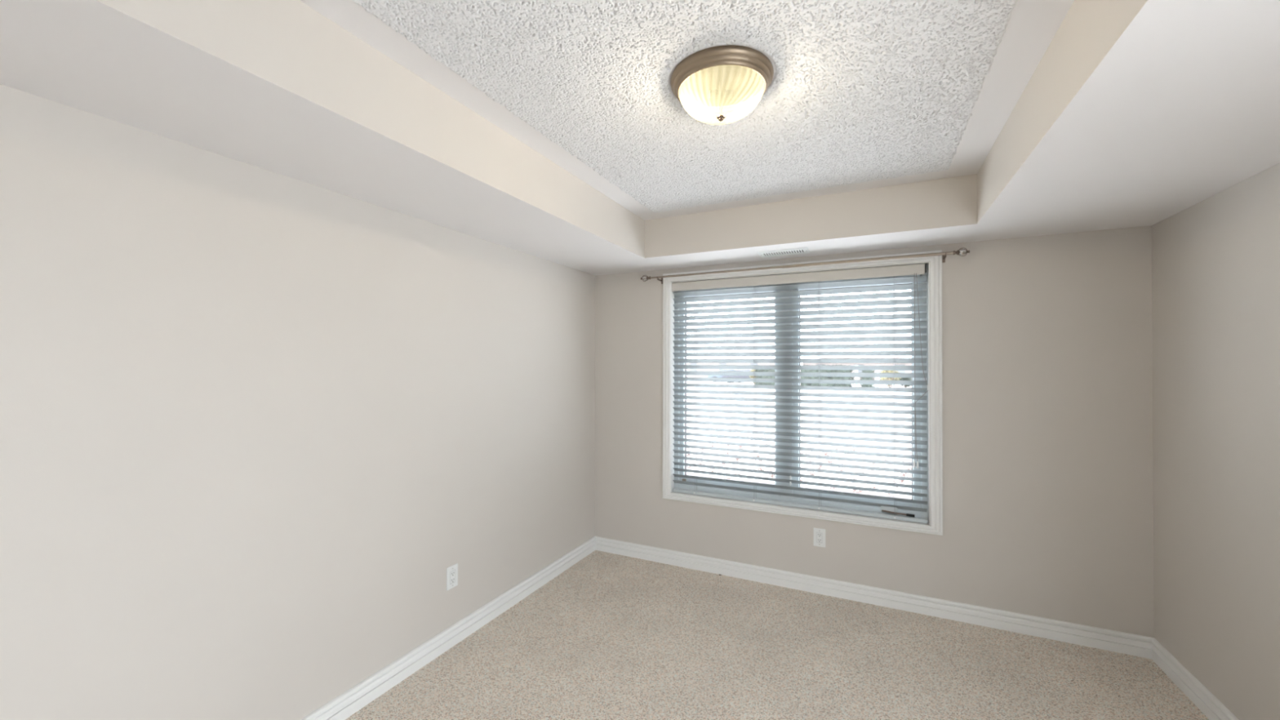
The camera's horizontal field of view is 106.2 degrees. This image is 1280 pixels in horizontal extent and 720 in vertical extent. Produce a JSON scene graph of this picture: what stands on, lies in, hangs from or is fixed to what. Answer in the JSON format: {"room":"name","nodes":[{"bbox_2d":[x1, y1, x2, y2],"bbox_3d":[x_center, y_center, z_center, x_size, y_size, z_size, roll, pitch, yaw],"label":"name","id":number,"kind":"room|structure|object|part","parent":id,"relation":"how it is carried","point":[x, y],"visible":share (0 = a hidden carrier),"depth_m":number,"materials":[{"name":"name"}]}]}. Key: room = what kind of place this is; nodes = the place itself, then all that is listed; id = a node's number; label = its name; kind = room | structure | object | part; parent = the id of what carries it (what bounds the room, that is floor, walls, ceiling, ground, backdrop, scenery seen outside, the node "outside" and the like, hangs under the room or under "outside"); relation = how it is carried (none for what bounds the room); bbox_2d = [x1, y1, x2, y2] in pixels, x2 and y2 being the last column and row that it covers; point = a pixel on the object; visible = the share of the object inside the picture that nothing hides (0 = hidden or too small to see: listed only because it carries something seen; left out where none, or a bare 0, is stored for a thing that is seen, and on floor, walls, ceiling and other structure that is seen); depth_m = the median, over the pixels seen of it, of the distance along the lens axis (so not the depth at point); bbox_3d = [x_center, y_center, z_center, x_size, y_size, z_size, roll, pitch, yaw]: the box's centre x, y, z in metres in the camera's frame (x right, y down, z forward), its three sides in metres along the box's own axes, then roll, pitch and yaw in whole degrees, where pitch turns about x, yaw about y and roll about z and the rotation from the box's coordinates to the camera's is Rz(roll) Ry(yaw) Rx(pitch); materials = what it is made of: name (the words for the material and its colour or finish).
{"room":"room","nodes":[
{"label":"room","id":0,"kind":"room"},
{"bbox_2d":[0,84,595,719],"bbox_3d":[-2.300,0.232,0.323,0.120,2.747,8.600,0,0,26],"label":"wall","id":1,"kind":"structure","parent":0,"point":[255,421],"depth_m":1.83,"materials":[{"name":"beige paint"}]},
{"bbox_2d":[301,536,595,719],"bbox_3d":[-1.356,1.565,2.133,0.018,0.112,4.500,0,0,26],"label":"baseboard","id":2,"kind":"structure","parent":1,"relation":"attached to","point":[342,707],"depth_m":2.63,"materials":[{"name":"white paint"}]},
{"bbox_2d":[446,563,457,591],"bbox_3d":[-1.070,1.236,2.742,0.008,0.127,0.080,0,0,26],"label":"power outlet","id":3,"kind":"object","parent":1,"relation":"attached to","point":[452,571],"visible":1,"depth_m":2.73,"materials":[{"name":"white plastic"}]},
{"bbox_2d":[450,569,455,583],"bbox_3d":[-1.069,1.236,2.741,0.004,0.069,0.036,0,0,26],"label":"receptacle","id":4,"kind":"object","parent":3,"relation":"attached to","point":[452,571],"depth_m":2.74,"materials":[{"name":"white plastic"}]},
{"bbox_2d":[299,0,1074,220],"bbox_3d":[-0.593,-1.094,-0.361,3.795,0.100,8.820,0,0,26],"label":"ceiling","id":5,"kind":"structure","parent":0,"point":[861,95],"depth_m":1.75,"materials":[{"name":"white paint"}]},
{"bbox_2d":[0,0,1279,275],"bbox_3d":[-0.641,-0.947,-0.461,3.555,0.354,8.600,0,0,26],"label":"soffit","id":6,"kind":"structure","parent":5,"relation":"attached to","point":[1134,113],"depth_m":1.63,"materials":[{"name":"white paint"}]},
{"bbox_2d":[756,247,809,257],"bbox_3d":[0.984,-0.735,3.296,0.330,0.007,0.164,0,0,26],"label":"air vent","id":7,"kind":"object","parent":6,"relation":"attached to","point":[803,250],"visible":1,"depth_m":3.28,"materials":[{"name":"white plastic"}]},
{"bbox_2d":[670,44,773,124],"bbox_3d":[0.295,-0.948,1.748,0.368,0.158,0.368,0,0,-10],"label":"ceiling light","id":8,"kind":"object","parent":5,"relation":"attached to","point":[719,85],"visible":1,"depth_m":1.65,"materials":[{"name":"white glass"}]},
{"bbox_3d":[0.295,-0.933,1.748,0.308,0.099,0.308,0,0,26],"label":"lamp shade","id":9,"kind":"part","parent":8,"relation":"part of","materials":[{"name":"white glass"}]},
{"bbox_2d":[345,550,1208,719],"bbox_3d":[-0.646,1.652,-0.481,3.755,0.100,8.600,0,0,26],"label":"floor","id":10,"kind":"structure","parent":0,"point":[611,636],"depth_m":2.58,"materials":[{"name":"beige carpet"}]},
{"bbox_2d":[595,225,1154,637],"bbox_3d":[1.261,0.512,3.506,3.795,3.247,0.220,0,0,26],"label":"wall","id":11,"kind":"structure","parent":0,"point":[1047,340],"depth_m":2.93,"materials":[{"name":"beige paint"}]},
{"bbox_2d":[662,249,942,535],"bbox_3d":[1.092,0.208,3.552,1.924,1.811,0.197,0,0,26],"label":"window","id":12,"kind":"structure","parent":11,"relation":"in","point":[886,509],"depth_m":3.44,"materials":[{"name":"white paint"}]},
{"bbox_3d":[0.698,0.220,3.780,0.813,1.592,0.065,0,0,26],"label":"sash","id":13,"kind":"part","parent":12,"relation":"part of","materials":[{"name":"grey plastic"}]},
{"bbox_2d":[671,263,928,523],"bbox_3d":[1.070,0.218,3.506,1.783,1.684,0.072,0,0,26],"label":"window blinds","id":14,"kind":"object","parent":12,"relation":"attached to","point":[921,268],"visible":1,"depth_m":3.46,"materials":[{"name":"grey plastic"}]},
{"bbox_3d":[0.446,0.239,3.816,0.014,1.615,0.044,0,0,26],"label":"ladder cord","id":15,"kind":"part","parent":14,"relation":"part of","materials":[{"name":"white fabric"}]},
{"bbox_3d":[0.867,0.238,3.614,0.014,1.615,0.044,0,0,26],"label":"ladder cord","id":16,"kind":"part","parent":14,"relation":"part of","materials":[{"name":"white fabric"}]},
{"bbox_3d":[1.070,1.048,3.510,1.770,0.024,0.048,0,0,26],"label":"rail","id":17,"kind":"part","parent":14,"relation":"part of","materials":[{"name":"grey plastic"}]},
{"bbox_3d":[1.280,0.238,3.416,0.014,1.615,0.044,0,0,26],"label":"ladder cord","id":18,"kind":"part","parent":14,"relation":"part of","materials":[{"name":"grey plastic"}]},
{"bbox_3d":[1.706,0.237,3.212,0.014,1.615,0.044,0,0,26],"label":"ladder cord","id":19,"kind":"part","parent":14,"relation":"part of","materials":[{"name":"white fabric"}]},
{"bbox_3d":[1.791,0.042,3.131,0.007,1.215,0.008,0,0,26],"label":"pull cord","id":20,"kind":"part","parent":14,"relation":"part of","materials":[{"name":"white fabric"}]},
{"bbox_3d":[1.827,0.046,3.115,0.080,1.226,0.014,0,0,18],"label":"pull cord","id":21,"kind":"part","parent":14,"relation":"part of","materials":[{"name":"grey plastic"}]},
{"bbox_3d":[1.508,0.218,3.392,0.823,1.592,0.065,0,0,26],"label":"sash","id":22,"kind":"part","parent":12,"relation":"part of","materials":[{"name":"grey plastic"}]},
{"bbox_3d":[1.695,1.019,3.208,0.147,0.019,0.019,0,0,28],"label":"crank arm","id":23,"kind":"part","parent":12,"relation":"part of","materials":[{"name":"grey metal"}]},
{"bbox_3d":[1.782,1.024,3.166,0.047,0.017,0.017,0,0,26],"label":"crank knob","id":24,"kind":"part","parent":12,"relation":"part of","materials":[{"name":"black plastic"}]},
{"bbox_2d":[640,247,969,284],"bbox_3d":[1.024,-0.654,3.443,2.225,0.068,0.115,0,0,26],"label":"curtain rod","id":25,"kind":"object","parent":11,"relation":"attached to","point":[962,251],"visible":1,"depth_m":3.26,"materials":[{"name":"silver metal"}]},
{"bbox_2d":[813,527,825,547],"bbox_3d":[1.260,1.246,3.374,0.080,0.127,0.008,0,0,26],"label":"power outlet","id":26,"kind":"object","parent":11,"relation":"attached to","point":[819,534],"visible":1,"depth_m":3.37,"materials":[{"name":"white plastic"}]},
{"bbox_2d":[817,532,822,542],"bbox_3d":[1.259,1.246,3.372,0.036,0.069,0.004,0,0,26],"label":"receptacle","id":27,"kind":"object","parent":26,"relation":"attached to","point":[819,534],"depth_m":3.37,"materials":[{"name":"white plastic"}]},
{"bbox_2d":[595,536,1153,658],"bbox_3d":[1.207,1.579,3.390,3.555,0.112,0.018,0,0,26],"label":"baseboard","id":28,"kind":"structure","parent":11,"relation":"attached to","point":[1135,645],"depth_m":3.14,"materials":[{"name":"white paint"}]},
{"bbox_2d":[1151,162,1279,719],"bbox_3d":[1.014,0.226,-1.264,0.120,2.747,8.600,0,0,26],"label":"wall","id":29,"kind":"structure","parent":0,"point":[1215,261],"depth_m":2.12,"materials":[{"name":"beige paint"}]},
{"bbox_2d":[1151,637,1239,719],"bbox_3d":[1.835,1.559,0.605,0.018,0.112,4.500,0,0,26],"label":"baseboard","id":30,"kind":"structure","parent":29,"relation":"attached to","point":[1203,699],"depth_m":2.31,"materials":[{"name":"white paint"}]},
{"label":"outside","id":31,"kind":"structure","parent":0,"visible":0},
{"bbox_2d":[686,381,911,454],"bbox_3d":[8.632,2.259,18.023,240.000,0.200,280.000,0,0,26],"label":"ground","id":32,"kind":"structure","parent":31,"point":[904,452],"depth_m":17.48,"materials":[{"name":"white snow"}]},
{"bbox_2d":[707,368,737,382],"bbox_3d":[9.731,1.717,52.980,4.284,1.418,1.800,0,0,20],"label":"car","id":33,"kind":"object","parent":32,"relation":"on","point":[725,370],"visible":0.29,"depth_m":52.43,"materials":[{"name":"grey paint"}]},
{"bbox_2d":[687,362,774,377],"bbox_3d":[13.725,1.162,73.247,14.300,2.850,9.000,0,0,26],"label":"house","id":34,"kind":"structure","parent":32,"relation":"on","point":[688,363],"depth_m":70.48,"materials":[{"name":"grey paint"}]},
{"bbox_2d":[722,369,755,382],"bbox_3d":[10.852,1.698,50.226,4.284,1.418,1.800,0,0,20],"label":"car","id":35,"kind":"object","parent":32,"relation":"on","point":[723,376],"visible":0.22,"depth_m":49.58,"materials":[{"name":"grey paint"}]},
{"bbox_2d":[749,368,757,384],"bbox_3d":[11.182,1.515,46.758,1.124,1.740,1.135,0,0,26],"label":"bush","id":36,"kind":"object","parent":32,"relation":"on","point":[752,370],"visible":0.2,"depth_m":46.62,"materials":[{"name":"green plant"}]},
{"bbox_2d":[755,368,774,385],"bbox_3d":[12.323,1.567,45.073,3.013,1.916,1.106,0,0,26],"label":"hedge","id":37,"kind":"object","parent":32,"relation":"on","point":[757,370],"visible":0.19,"depth_m":45.02,"materials":[{"name":"green plant"}]},
{"bbox_2d":[686,444,911,498],"bbox_3d":[3.098,2.073,9.475,6.207,0.001,4.500,0,0,26],"label":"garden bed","id":38,"kind":"object","parent":32,"relation":"on","point":[873,457],"visible":0.16,"depth_m":9.13,"materials":[{"name":"white snow"}]},
{"bbox_2d":[822,481,836,489],"bbox_3d":[2.937,1.977,7.402,0.229,0.163,0.193,0,0,26],"label":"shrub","id":39,"kind":"object","parent":38,"relation":"on","point":[828,488],"visible":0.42,"depth_m":7.43,"materials":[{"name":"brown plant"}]},
{"bbox_2d":[851,489,862,493],"bbox_3d":[3.315,2.007,7.348,0.160,0.118,0.112,0,0,6],"label":"shrub","id":40,"kind":"object","parent":38,"relation":"on","point":[853,491],"visible":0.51,"depth_m":7.35,"materials":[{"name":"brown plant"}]},
{"bbox_2d":[800,364,853,386],"bbox_3d":[16.237,1.435,43.212,5.598,2.190,1.078,0,0,26],"label":"hedge","id":41,"kind":"object","parent":32,"relation":"on","point":[802,371],"visible":0.26,"depth_m":42.64,"materials":[{"name":"green plant"}]},
{"bbox_2d":[854,364,857,386],"bbox_3d":[18.886,1.395,41.948,0.280,1.930,0.280,0,0,26],"label":"gate post","id":42,"kind":"object","parent":32,"relation":"on","point":[855,371],"visible":0.57,"depth_m":41.84,"materials":[{"name":"grey plastic"}]},
{"bbox_2d":[802,357,911,379],"bbox_3d":[29.097,1.093,63.672,14.300,2.900,9.000,0,0,26],"label":"house","id":43,"kind":"structure","parent":32,"relation":"on","point":[826,364],"depth_m":60.01,"materials":[{"name":"grey paint"}]},
{"bbox_2d":[859,369,874,386],"bbox_3d":[19.691,1.524,41.558,1.247,1.963,1.039,0,0,26],"label":"hedge","id":44,"kind":"object","parent":32,"relation":"on","point":[863,371],"visible":0.38,"depth_m":41.28,"materials":[{"name":"green plant"}]},
{"bbox_2d":[875,364,879,386],"bbox_3d":[20.420,1.392,41.214,0.280,1.930,0.280,0,0,26],"label":"gate post","id":45,"kind":"object","parent":32,"relation":"on","point":[877,371],"visible":0.43,"depth_m":41.10,"materials":[{"name":"grey plastic"}]},
{"bbox_2d":[880,370,899,387],"bbox_3d":[20.999,1.416,40.387,1.641,1.884,1.632,0,0,26],"label":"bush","id":46,"kind":"object","parent":32,"relation":"on","point":[883,371],"visible":0.34,"depth_m":40.17,"materials":[{"name":"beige plant"}]},
{"bbox_2d":[897,377,911,387],"bbox_3d":[22.761,1.756,41.165,1.390,1.225,1.419,0,0,26],"label":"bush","id":47,"kind":"object","parent":32,"relation":"on","point":[900,379],"visible":0.23,"depth_m":40.90,"materials":[{"name":"green plant"}]}
]}

